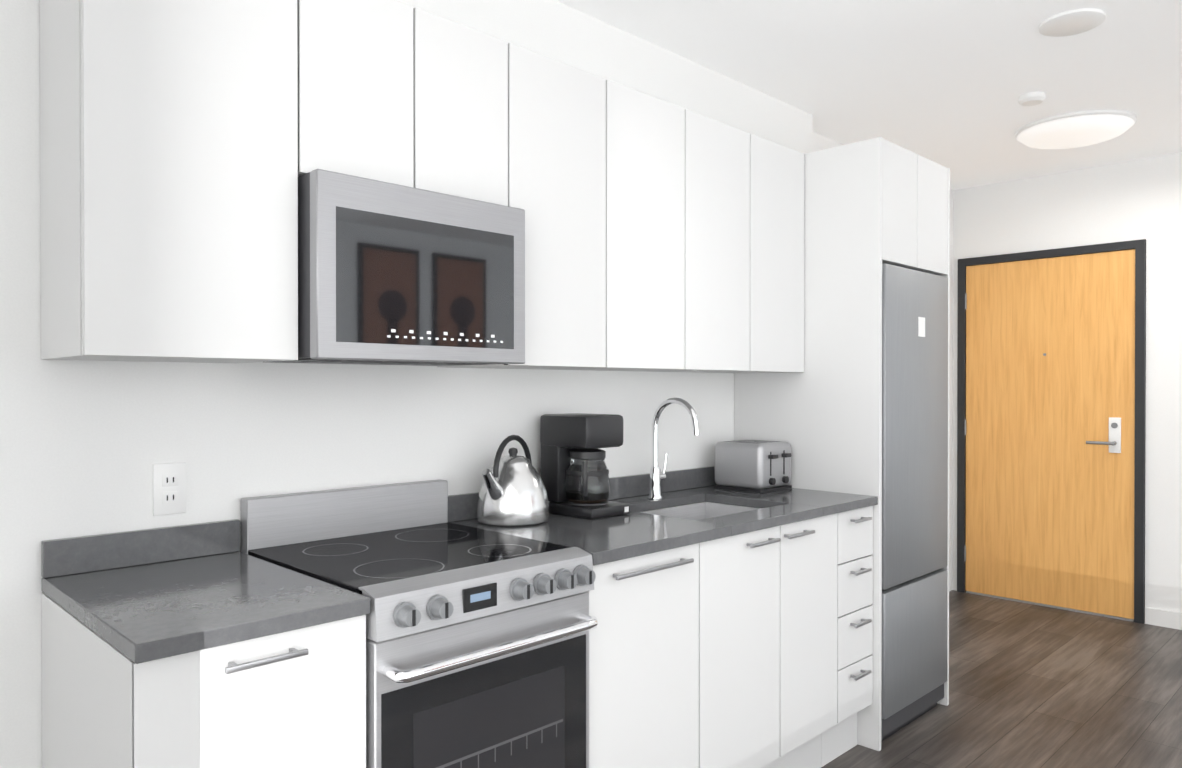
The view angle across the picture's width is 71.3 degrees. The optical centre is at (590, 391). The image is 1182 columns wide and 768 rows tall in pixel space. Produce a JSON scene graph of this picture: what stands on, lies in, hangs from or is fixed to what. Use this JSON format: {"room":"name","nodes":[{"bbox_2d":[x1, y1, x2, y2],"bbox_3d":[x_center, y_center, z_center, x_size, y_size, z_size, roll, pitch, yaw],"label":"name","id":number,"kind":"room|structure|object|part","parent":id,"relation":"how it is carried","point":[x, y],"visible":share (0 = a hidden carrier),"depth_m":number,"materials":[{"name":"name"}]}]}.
{"room":"kitchen","nodes":[
{"label":"kitchen","id":0,"kind":"room"},
{"bbox_2d":[0,0,812,767],"bbox_3d":[-1.330,0.012,1.710,6.340,2.570,0.300,0,0,-45],"label":"wall","id":1,"kind":"structure","parent":0,"point":[86,446],"depth_m":2.00,"materials":[{"name":"paint"}]},
{"bbox_2d":[153,462,185,515],"bbox_3d":[-0.954,0.220,1.867,0.070,0.116,0.007,0,0,-45],"label":"electrical outlet","id":2,"kind":"object","parent":1,"relation":"attached to","point":[169,488],"visible":1,"depth_m":1.86,"materials":[{"name":"white plastic"}]},
{"bbox_2d":[39,0,310,362],"bbox_3d":[-0.873,-0.485,1.716,0.402,0.838,0.328,0,0,-45],"label":"upper cabinet","id":3,"kind":"object","parent":1,"relation":"attached to","point":[185,144],"depth_m":1.59,"materials":[{"name":"white"}]},
{"bbox_2d":[311,0,422,188],"bbox_3d":[-0.630,-0.685,1.954,0.288,0.440,0.328,0,0,-45],"label":"upper cabinet","id":4,"kind":"object","parent":1,"relation":"attached to","point":[367,55],"depth_m":1.85,"materials":[{"name":"white"}]},
{"bbox_2d":[271,169,524,365],"bbox_3d":[-0.503,-0.265,2.031,0.560,0.392,0.398,0,0,-45],"label":"microwave","id":5,"kind":"object","parent":4,"relation":"attached to","point":[392,274],"visible":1,"depth_m":1.84,"materials":[{"name":"grey metal"}]},
{"bbox_2d":[423,10,514,206],"bbox_3d":[-0.430,-0.686,2.152,0.285,0.440,0.328,0,0,-45],"label":"upper cabinet","id":6,"kind":"object","parent":1,"relation":"attached to","point":[469,73],"depth_m":2.04,"materials":[{"name":"white"}]},
{"bbox_2d":[437,45,614,370],"bbox_3d":[-0.199,-0.488,2.382,0.367,0.838,0.328,0,0,-45],"label":"upper cabinet","id":7,"kind":"object","parent":1,"relation":"attached to","point":[565,113],"depth_m":2.28,"materials":[{"name":"white"}]},
{"bbox_2d":[615,82,690,371],"bbox_3d":[0.059,-0.489,2.637,0.368,0.838,0.328,0,0,-45],"label":"upper cabinet","id":8,"kind":"object","parent":1,"relation":"attached to","point":[653,135],"depth_m":2.53,"materials":[{"name":"white"}]},
{"bbox_2d":[691,111,754,372],"bbox_3d":[0.317,-0.491,2.892,0.368,0.838,0.328,0,0,-45],"label":"upper cabinet","id":9,"kind":"object","parent":1,"relation":"attached to","point":[722,155],"depth_m":2.79,"materials":[{"name":"white"}]},
{"bbox_2d":[755,135,803,372],"bbox_3d":[0.573,-0.492,3.146,0.364,0.838,0.328,0,0,-45],"label":"upper cabinet","id":10,"kind":"object","parent":1,"relation":"attached to","point":[779,169],"depth_m":3.03,"materials":[{"name":"white"}]},
{"bbox_2d":[556,0,1181,189],"bbox_3d":[1.088,-1.318,0.790,8.495,0.100,5.000,0,0,-45],"label":"ceiling","id":11,"kind":"structure","parent":0,"point":[946,83],"depth_m":3.24,"materials":[{"name":"paint"}]},
{"bbox_2d":[1018,92,1044,105],"bbox_3d":[1.911,-1.265,3.574,0.104,0.034,0.104,0,0,-45],"label":"smoke detector","id":12,"kind":"object","parent":11,"relation":"attached to","point":[1031,99],"visible":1,"depth_m":3.54,"materials":[{"name":"white plastic"}]},
{"bbox_2d":[1039,8,1105,36],"bbox_3d":[1.660,-1.270,2.847,0.200,0.016,0.200,0,0,-45],"label":"recessed light","id":13,"kind":"object","parent":11,"relation":"in","point":[1072,22],"visible":0.96,"depth_m":2.82,"materials":[{"name":"white plastic"}]},
{"bbox_2d":[1015,109,1136,148],"bbox_3d":[2.345,-1.246,4.003,0.510,0.076,0.510,0,0,-45],"label":"flush ceiling light","id":14,"kind":"object","parent":11,"relation":"attached to","point":[1075,129],"visible":1,"depth_m":3.88,"materials":[{"name":"white plastic"}]},
{"bbox_2d":[813,132,952,590],"bbox_3d":[1.644,-0.004,4.743,2.155,2.570,0.170,0,0,-45],"label":"wall","id":15,"kind":"structure","parent":0,"point":[820,142],"depth_m":5.28,"materials":[{"name":"paint"}]},
{"bbox_2d":[821,590,1181,767],"bbox_3d":[1.088,1.352,0.804,8.495,0.100,5.000,0,0,-45],"label":"floor","id":16,"kind":"structure","parent":0,"point":[1034,686],"depth_m":3.47,"materials":[{"name":"brown wood"}]},
{"bbox_2d":[41,593,365,767],"bbox_3d":[-0.775,0.856,1.622,0.400,0.884,0.608,0,0,-45],"label":"base cabinet","id":17,"kind":"object","parent":16,"relation":"on","point":[296,698],"depth_m":1.42,"materials":[{"name":"white"}]},
{"bbox_2d":[241,479,596,767],"bbox_3d":[-0.400,0.776,1.940,0.570,1.040,0.680,0,0,-45],"label":"range","id":18,"kind":"object","parent":16,"relation":"on","point":[477,647],"visible":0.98,"depth_m":1.79,"materials":[{"name":"metal"}]},
{"bbox_2d":[588,540,712,767],"bbox_3d":[-0.062,0.852,2.328,0.444,0.884,0.608,0,0,-45],"label":"base cabinet","id":19,"kind":"object","parent":16,"relation":"on","point":[651,643],"depth_m":2.12,"materials":[{"name":"white"}]},
{"bbox_2d":[713,690,820,767],"bbox_3d":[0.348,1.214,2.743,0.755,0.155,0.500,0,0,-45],"label":"base cabinet","id":20,"kind":"object","parent":16,"relation":"on","point":[747,733],"depth_m":2.46,"materials":[{"name":"white"}]},
{"bbox_2d":[713,506,872,766],"bbox_3d":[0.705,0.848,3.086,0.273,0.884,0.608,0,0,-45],"label":"base cabinet","id":21,"kind":"object","parent":16,"relation":"on","point":[753,649],"depth_m":2.63,"materials":[{"name":"white"}]},
{"bbox_2d":[41,466,877,663],"bbox_3d":[-0.052,0.454,2.324,2.418,0.300,0.625,0,0,-45],"label":"countertop","id":22,"kind":"structure","parent":21,"relation":"on","point":[140,596],"depth_m":1.77,"materials":[{"name":"grey stone"}]},
{"bbox_2d":[477,435,548,525],"bbox_3d":[-0.241,0.252,2.388,0.252,0.251,0.211,0,0,-45],"label":"kettle","id":23,"kind":"object","parent":22,"relation":"on","point":[512,491],"visible":1,"depth_m":2.32,"materials":[{"name":"metal"}]},
{"bbox_2d":[540,413,629,518],"bbox_3d":[-0.023,0.224,2.560,0.177,0.305,0.241,0,0,-45],"label":"coffee maker","id":24,"kind":"object","parent":22,"relation":"on","point":[575,474],"visible":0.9,"depth_m":2.51,"materials":[{"name":"black plastic"}]},
{"bbox_2d":[648,398,699,498],"bbox_3d":[0.296,0.198,2.844,0.086,0.354,0.218,0,0,-45],"label":"faucet","id":25,"kind":"object","parent":22,"relation":"on","point":[657,476],"visible":1,"depth_m":2.88,"materials":[{"name":"silver metal"}]},
{"bbox_2d":[714,440,791,492],"bbox_3d":[0.630,0.283,3.164,0.220,0.180,0.242,0,0,-45],"label":"toaster","id":26,"kind":"object","parent":22,"relation":"on","point":[756,466],"visible":1,"depth_m":3.09,"materials":[{"name":"silver metal"}]},
{"bbox_2d":[734,137,949,750],"bbox_3d":[1.031,0.188,3.390,0.618,2.200,0.630,0,0,-45],"label":"enclosure","id":27,"kind":"object","parent":16,"relation":"on","point":[872,206],"visible":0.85,"depth_m":3.07,"materials":[{"name":"white"}]},
{"bbox_2d":[881,263,947,741],"bbox_3d":[1.043,0.412,3.377,0.557,1.752,0.611,0,0,-45],"label":"fridge","id":28,"kind":"object","parent":16,"relation":"on","point":[914,465],"visible":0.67,"depth_m":3.13,"materials":[{"name":"metal"}]},
{"bbox_2d":[952,152,1181,612],"bbox_3d":[4.062,0.001,3.689,0.200,2.570,4.730,0,0,-45],"label":"wall","id":29,"kind":"structure","parent":0,"point":[1139,199],"depth_m":4.55,"materials":[{"name":"paint"}]},
{"bbox_2d":[957,239,1145,623],"bbox_3d":[2.705,0.219,4.913,0.129,2.121,1.011,0,0,-45],"label":"entry door","id":30,"kind":"structure","parent":29,"relation":"in","point":[1051,391],"depth_m":4.87,"materials":[{"name":"orange wood"}]},
{"bbox_3d":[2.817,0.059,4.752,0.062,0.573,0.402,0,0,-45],"label":"handle","id":31,"kind":"part","parent":30,"relation":"part of","materials":[{"name":"silver metal"}]},
{"bbox_2d":[1145,607,1181,629],"bbox_3d":[4.355,1.244,3.247,0.010,0.090,3.679,0,0,-45],"label":"baseboard","id":32,"kind":"structure","parent":29,"relation":"attached to","point":[1163,618],"depth_m":4.49,"materials":[{"name":"white plastic"}]}
]}

